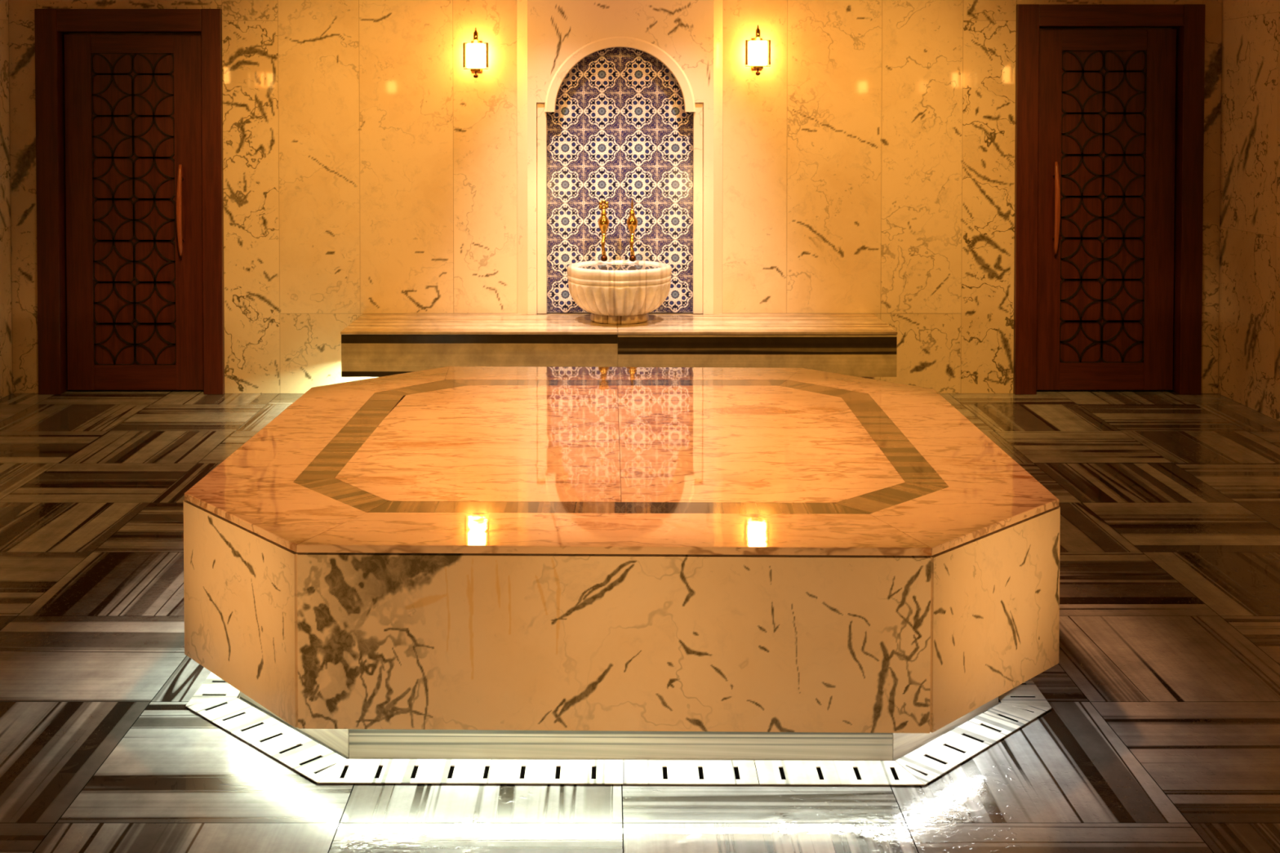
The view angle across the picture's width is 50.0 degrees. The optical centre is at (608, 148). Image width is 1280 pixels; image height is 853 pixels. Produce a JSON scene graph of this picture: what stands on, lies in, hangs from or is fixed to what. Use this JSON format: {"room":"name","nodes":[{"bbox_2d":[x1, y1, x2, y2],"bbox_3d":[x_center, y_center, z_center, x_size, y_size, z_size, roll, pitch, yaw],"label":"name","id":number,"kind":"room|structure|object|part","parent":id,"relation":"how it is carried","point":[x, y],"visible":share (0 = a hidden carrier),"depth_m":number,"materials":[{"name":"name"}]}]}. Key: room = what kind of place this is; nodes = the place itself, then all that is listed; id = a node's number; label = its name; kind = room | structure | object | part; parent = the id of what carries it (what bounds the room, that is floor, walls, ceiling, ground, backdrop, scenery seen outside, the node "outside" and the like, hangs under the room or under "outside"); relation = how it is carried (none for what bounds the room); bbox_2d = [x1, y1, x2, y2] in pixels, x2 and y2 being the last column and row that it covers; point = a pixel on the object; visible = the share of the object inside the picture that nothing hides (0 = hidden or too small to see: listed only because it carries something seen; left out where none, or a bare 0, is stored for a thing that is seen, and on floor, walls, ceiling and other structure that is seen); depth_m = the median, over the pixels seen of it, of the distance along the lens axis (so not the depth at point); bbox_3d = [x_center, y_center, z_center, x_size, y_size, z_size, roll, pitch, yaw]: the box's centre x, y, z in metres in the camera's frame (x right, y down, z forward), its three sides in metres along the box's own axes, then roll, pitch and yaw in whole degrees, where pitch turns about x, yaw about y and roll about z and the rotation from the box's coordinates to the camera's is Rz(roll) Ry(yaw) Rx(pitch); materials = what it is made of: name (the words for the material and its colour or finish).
{"room":"spa","nodes":[
{"label":"spa","id":0,"kind":"room"},
{"bbox_2d":[0,0,12,399],"bbox_3d":[-3.266,-0.053,3.123,0.120,2.950,8.846,0,1,0],"label":"wall","id":1,"kind":"structure","parent":0,"point":[6,325],"depth_m":7.29,"materials":[{"name":"stone"}]},
{"bbox_2d":[8,0,1222,393],"bbox_3d":[0.036,-0.162,7.469,6.685,2.950,0.250,0,1,0],"label":"wall","id":2,"kind":"structure","parent":0,"point":[868,168],"depth_m":7.35,"materials":[{"name":"stone"}]},
{"bbox_2d":[34,8,224,394],"bbox_3d":[-2.561,0.283,7.401,0.990,2.064,0.170,0,1,0],"label":"door","id":3,"kind":"structure","parent":2,"relation":"in","point":[129,127],"depth_m":7.39,"materials":[{"name":"brown wood"}]},
{"bbox_3d":[-2.559,0.343,7.412,0.445,1.920,0.039,0,1,0],"label":"rail","id":4,"kind":"part","parent":3,"relation":"part of","materials":[{"name":"brown wood"}]},
{"bbox_3d":[-2.559,0.326,7.412,0.445,1.684,0.018,0,1,0],"label":"panel","id":5,"kind":"part","parent":3,"relation":"part of","materials":[{"name":"brown wood"}]},
{"bbox_3d":[-2.296,0.330,7.343,0.030,0.493,0.052,0,1,0],"label":"handle","id":6,"kind":"part","parent":3,"relation":"part of","materials":[{"name":"brown wood"}]},
{"bbox_2d":[462,27,488,78],"bbox_3d":[-0.704,-0.510,7.281,0.132,0.268,0.108,0,1,0],"label":"wall sconce","id":7,"kind":"object","parent":2,"relation":"attached to","point":[475,49],"visible":1,"depth_m":7.23,"materials":[{"name":"white glass"}]},
{"bbox_3d":[-0.704,-0.601,7.271,0.025,0.086,0.025,0,1,0],"label":"stem","id":8,"kind":"part","parent":7,"relation":"part of","materials":[{"name":"gold metal"}]},
{"bbox_3d":[-0.704,-0.494,7.274,0.092,0.128,0.092,0,1,0],"label":"lamp shade","id":9,"kind":"part","parent":7,"relation":"part of","materials":[{"name":"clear glass"}]},
{"bbox_2d":[516,0,723,314],"bbox_3d":[0.060,-0.375,7.345,1.101,2.518,0.088,0,1,0],"label":"wall niche","id":10,"kind":"object","parent":2,"relation":"attached to","point":[618,101],"visible":0.93,"depth_m":7.37,"materials":[{"name":"stone"}]},
{"bbox_2d":[598,199,608,261],"bbox_3d":[-0.026,0.430,7.329,0.060,0.331,0.119,0,1,0],"label":"tap","id":11,"kind":"object","parent":10,"relation":"attached to","point":[603,221],"visible":1,"depth_m":7.29,"materials":[{"name":"gold metal"}]},
{"bbox_3d":[-0.027,0.504,7.300,0.030,0.131,0.050,0,1,0],"label":"spout","id":12,"kind":"part","parent":11,"relation":"part of","materials":[{"name":"gold metal"}]},
{"bbox_3d":[-0.026,0.296,7.305,0.054,0.062,0.017,0,1,0],"label":"handle","id":13,"kind":"part","parent":11,"relation":"part of","materials":[{"name":"gold metal"}]},
{"bbox_3d":[0.063,0.136,7.380,0.850,1.495,0.001,0,1,0],"label":"tile panel","id":14,"kind":"part","parent":10,"relation":"part of","materials":[{"name":"multicoloured tile"}]},
{"bbox_3d":[0.061,-0.400,7.344,0.804,0.402,0.088,0,1,0],"label":"arch moulding","id":15,"kind":"part","parent":10,"relation":"part of","materials":[{"name":"stone"}]},
{"bbox_2d":[626,196,637,261],"bbox_3d":[0.126,0.425,7.328,0.060,0.341,0.119,0,1,0],"label":"tap","id":16,"kind":"object","parent":10,"relation":"attached to","point":[632,221],"visible":1,"depth_m":7.29,"materials":[{"name":"gold metal"}]},
{"bbox_3d":[0.125,0.504,7.300,0.030,0.131,0.050,0,1,0],"label":"spout","id":17,"kind":"part","parent":16,"relation":"part of","materials":[{"name":"gold metal"}]},
{"bbox_3d":[0.126,0.289,7.309,0.013,0.068,0.013,0,1,0],"label":"handle","id":18,"kind":"part","parent":16,"relation":"part of","materials":[{"name":"gold metal"}]},
{"bbox_2d":[745,24,770,75],"bbox_3d":[0.792,-0.524,7.281,0.132,0.268,0.108,0,1,0],"label":"wall sconce","id":19,"kind":"object","parent":2,"relation":"attached to","point":[757,47],"visible":1,"depth_m":7.23,"materials":[{"name":"white glass"}]},
{"bbox_3d":[0.792,-0.615,7.271,0.025,0.086,0.025,0,1,0],"label":"stem","id":20,"kind":"part","parent":19,"relation":"part of","materials":[{"name":"gold metal"}]},
{"bbox_3d":[0.792,-0.508,7.274,0.092,0.128,0.092,0,1,0],"label":"lamp shade","id":21,"kind":"part","parent":19,"relation":"part of","materials":[{"name":"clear glass"}]},
{"bbox_2d":[1013,4,1204,394],"bbox_3d":[2.677,0.271,7.400,0.998,2.088,0.170,0,1,0],"label":"door","id":22,"kind":"structure","parent":2,"relation":"in","point":[1109,148],"depth_m":7.39,"materials":[{"name":"brown wood"}]},
{"bbox_3d":[2.400,0.317,7.342,0.030,0.499,0.052,0,1,0],"label":"handle","id":23,"kind":"part","parent":22,"relation":"part of","materials":[{"name":"brown wood"}]},
{"bbox_3d":[2.665,0.312,7.412,0.456,1.686,0.018,0,1,0],"label":"panel","id":24,"kind":"part","parent":22,"relation":"part of","materials":[{"name":"brown wood"}]},
{"bbox_3d":[2.665,0.329,7.412,0.456,1.948,0.039,0,1,0],"label":"rail","id":25,"kind":"part","parent":22,"relation":"part of","materials":[{"name":"brown wood"}]},
{"bbox_2d":[0,390,1279,852],"bbox_3d":[0.036,1.445,3.210,6.485,0.050,8.746,0,1,0],"label":"floor","id":26,"kind":"structure","parent":0,"point":[1160,733],"depth_m":3.54,"materials":[{"name":"stone"}]},
{"bbox_2d":[340,313,897,377],"bbox_3d":[0.051,1.108,7.069,2.745,0.432,0.612,0,1,0],"label":"bench","id":27,"kind":"object","parent":26,"relation":"on","point":[373,344],"visible":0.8,"depth_m":6.76,"materials":[{"name":"stone"}]},
{"bbox_3d":[-0.637,1.020,6.775,1.362,0.208,0.020,0,1,0],"label":"panel","id":28,"kind":"part","parent":27,"relation":"part of","materials":[{"name":"stone"}]},
{"bbox_2d":[567,259,671,324],"bbox_3d":[0.056,0.746,7.121,0.543,0.288,0.543,0,1,0],"label":"basin","id":29,"kind":"object","parent":27,"relation":"on","point":[614,291],"visible":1,"depth_m":6.94,"materials":[{"name":"stone"}]},
{"bbox_3d":[0.733,1.020,6.775,1.376,0.208,0.020,0,1,0],"label":"panel","id":30,"kind":"part","parent":27,"relation":"part of","materials":[{"name":"stone"}]},
{"bbox_2d":[185,672,1052,785],"bbox_3d":[0.033,1.394,4.160,2.205,0.004,2.193,0,1,0],"label":"floor drain","id":31,"kind":"object","parent":26,"relation":"on","point":[216,700],"visible":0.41,"depth_m":3.16,"materials":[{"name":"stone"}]},
{"bbox_2d":[183,366,1060,761],"bbox_3d":[0.035,1.127,4.146,2.247,0.540,2.221,0,1,0],"label":"platform","id":32,"kind":"object","parent":26,"relation":"on","point":[447,562],"visible":1,"depth_m":3.18,"materials":[{"name":"stone"}]},
{"bbox_3d":[-0.885,1.095,3.282,0.015,0.392,0.565,-1,2,-42],"label":"panel","id":33,"kind":"part","parent":32,"relation":"part of","materials":[{"name":"stone"}]},
{"bbox_3d":[-0.768,1.332,3.360,0.475,0.170,0.020,1,2,44],"label":"plinth panel","id":34,"kind":"part","parent":32,"relation":"part of","materials":[{"name":"stone"}]},
{"bbox_3d":[0.010,1.101,3.060,1.408,0.392,0.015,0,1,1],"label":"panel","id":35,"kind":"part","parent":32,"relation":"part of","materials":[{"name":"stone"}]},
{"bbox_3d":[0.028,1.336,3.192,1.261,0.170,0.020,0,1,0],"label":"plinth panel","id":36,"kind":"part","parent":32,"relation":"part of","materials":[{"name":"stone"}]},
{"bbox_3d":[0.819,1.332,3.342,0.456,0.170,0.020,-1,2,-43],"label":"plinth panel","id":37,"kind":"part","parent":32,"relation":"part of","materials":[{"name":"stone"}]},
{"bbox_3d":[0.918,1.096,3.242,0.560,0.392,0.015,-1,2,-43],"label":"panel","id":38,"kind":"part","parent":32,"relation":"part of","materials":[{"name":"stone"}]},
{"bbox_3d":[1.129,1.074,4.122,0.015,0.392,1.373,0,1,1],"label":"panel","id":39,"kind":"part","parent":32,"relation":"part of","materials":[{"name":"stone"}]},
{"bbox_2d":[1217,0,1279,421],"bbox_3d":[3.339,-0.053,3.123,0.120,2.950,8.846,0,1,0],"label":"wall","id":40,"kind":"structure","parent":0,"point":[1249,371],"depth_m":7.00,"materials":[{"name":"stone"}]}
]}

